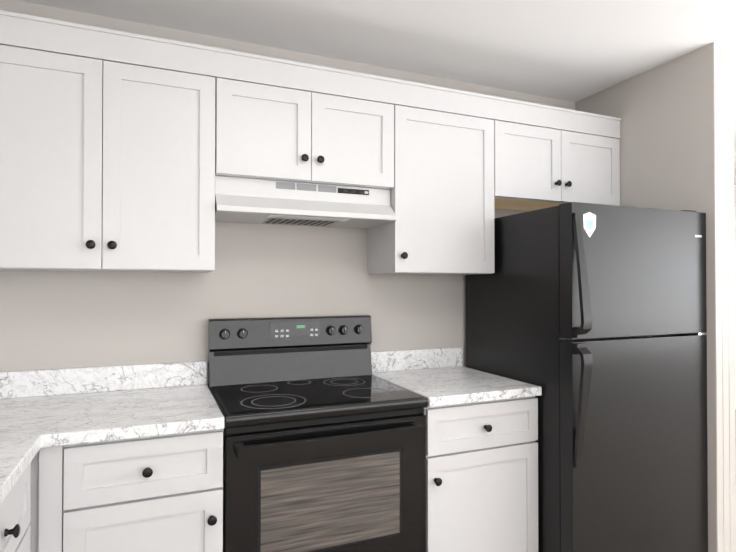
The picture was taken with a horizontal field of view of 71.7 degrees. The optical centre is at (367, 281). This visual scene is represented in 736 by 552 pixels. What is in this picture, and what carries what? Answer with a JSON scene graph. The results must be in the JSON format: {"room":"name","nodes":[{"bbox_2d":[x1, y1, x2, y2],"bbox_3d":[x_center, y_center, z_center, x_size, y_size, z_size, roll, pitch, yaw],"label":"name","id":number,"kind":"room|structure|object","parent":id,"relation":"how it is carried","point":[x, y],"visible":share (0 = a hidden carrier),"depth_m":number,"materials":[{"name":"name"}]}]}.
{"room":"kitchen","nodes":[
{"label":"kitchen","id":0,"kind":"room"},
{"bbox_2d":[0,0,574,385],"bbox_3d":[-0.269,0.141,2.494,3.520,2.455,0.120,0,-1,-23],"label":"wall","id":1,"kind":"structure","parent":0,"point":[61,319],"depth_m":2.28,"materials":[{"name":"grey paint"}]},
{"bbox_2d":[0,45,214,272],"bbox_3d":[-0.998,-0.413,1.939,0.770,0.744,0.346,0,-1,-23],"label":"upper cabinet","id":2,"kind":"object","parent":1,"relation":"attached to","point":[107,166],"visible":1,"depth_m":1.81,"materials":[{"name":"white wood"}]},
{"bbox_2d":[215,78,393,189],"bbox_3d":[-0.289,-0.598,2.237,0.757,0.370,0.346,0,-1,-23],"label":"upper cabinet","id":3,"kind":"object","parent":1,"relation":"attached to","point":[264,132],"visible":1,"depth_m":2.09,"materials":[{"name":"white wood"}]},
{"bbox_2d":[215,176,396,228],"bbox_3d":[-0.289,-0.335,2.236,0.758,0.151,0.343,0,-1,-23],"label":"range hood","id":4,"kind":"object","parent":3,"relation":"attached to","point":[252,201],"visible":0.98,"depth_m":2.12,"materials":[{"name":"white metal"}]},
{"bbox_2d":[0,10,620,138],"bbox_3d":[-0.188,-0.837,2.292,3.260,0.108,0.327,0,-1,-23],"label":"crown molding","id":5,"kind":"structure","parent":1,"relation":"attached to","point":[19,30],"depth_m":2.04,"materials":[{"name":"white wood"}]},
{"bbox_2d":[368,105,494,274],"bbox_3d":[0.309,-0.408,2.486,0.530,0.744,0.346,0,-1,-23],"label":"upper cabinet","id":6,"kind":"object","parent":1,"relation":"attached to","point":[442,198],"visible":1,"depth_m":2.35,"materials":[{"name":"white wood"}]},
{"bbox_2d":[494,120,619,210],"bbox_3d":[0.938,-0.592,2.751,0.823,0.372,0.346,0,-1,-23],"label":"upper cabinet","id":7,"kind":"object","parent":1,"relation":"attached to","point":[536,168],"visible":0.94,"depth_m":2.61,"materials":[{"name":"white wood"}]},
{"bbox_2d":[16,0,735,184],"bbox_3d":[2.933,-1.135,1.641,8.760,0.080,6.690,0,-1,-23],"label":"ceiling","id":8,"kind":"structure","parent":0,"point":[572,50],"depth_m":2.22,"materials":[{"name":"white paint"}]},
{"bbox_2d":[575,42,735,551],"bbox_3d":[1.476,0.143,2.711,0.134,2.455,0.828,0,-1,-23],"label":"wall","id":9,"kind":"structure","parent":0,"point":[676,137],"depth_m":2.35,"materials":[{"name":"grey paint"}]},
{"bbox_2d":[734,185,735,399],"bbox_3d":[3.233,0.168,5.315,5.360,2.455,0.120,0,-1,-23],"label":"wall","id":10,"kind":"structure","parent":0,"point":[735,274],"depth_m":5.59,"materials":[{"name":"white paint"}]},
{"bbox_3d":[2.933,1.400,1.616,8.760,0.080,6.690,0,-1,-23],"label":"floor","id":11,"kind":"structure","parent":0,"visible":0},
{"bbox_2d":[0,462,30,551],"bbox_3d":[-0.934,0.912,0.652,0.630,0.876,1.448,0,-1,-23],"label":"base cabinet","id":12,"kind":"object","parent":11,"relation":"on","point":[15,515],"visible":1,"depth_m":1.30,"materials":[{"name":"white wood"}]},
{"bbox_2d":[0,361,224,504],"bbox_3d":[-0.825,0.408,1.048,1.134,0.140,2.107,0,-1,-23],"label":"countertop","id":13,"kind":"structure","parent":12,"relation":"on","point":[44,408],"depth_m":1.80,"materials":[{"name":"stone"}]},
{"bbox_2d":[29,429,222,551],"bbox_3d":[-1.110,0.923,1.724,1.134,0.876,0.630,0,-1,-23],"label":"base cabinet","id":14,"kind":"object","parent":11,"relation":"on","point":[162,493],"visible":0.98,"depth_m":1.58,"materials":[{"name":"white wood"}]},
{"bbox_2d":[208,315,427,551],"bbox_3d":[-0.226,0.764,2.075,0.756,1.200,0.667,0,-1,-23],"label":"range","id":15,"kind":"object","parent":11,"relation":"on","point":[324,439],"visible":1,"depth_m":1.88,"materials":[{"name":"black metal"}]},
{"bbox_2d":[422,396,537,551],"bbox_3d":[0.371,0.929,2.344,0.545,0.876,0.630,0,-1,-23],"label":"base cabinet","id":16,"kind":"object","parent":11,"relation":"on","point":[481,476],"visible":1,"depth_m":2.08,"materials":[{"name":"white wood"}]},
{"bbox_2d":[371,347,541,406],"bbox_3d":[0.370,0.421,2.354,0.548,0.140,0.621,0,-1,-23],"label":"countertop","id":17,"kind":"structure","parent":16,"relation":"on","point":[439,376],"depth_m":2.37,"materials":[{"name":"stone"}]},
{"bbox_2d":[466,202,707,551],"bbox_3d":[1.048,0.521,2.498,0.803,1.694,0.814,0,-1,-23],"label":"fridge","id":18,"kind":"object","parent":11,"relation":"on","point":[590,319],"visible":0.94,"depth_m":2.17,"materials":[{"name":"black metal"}]}
]}

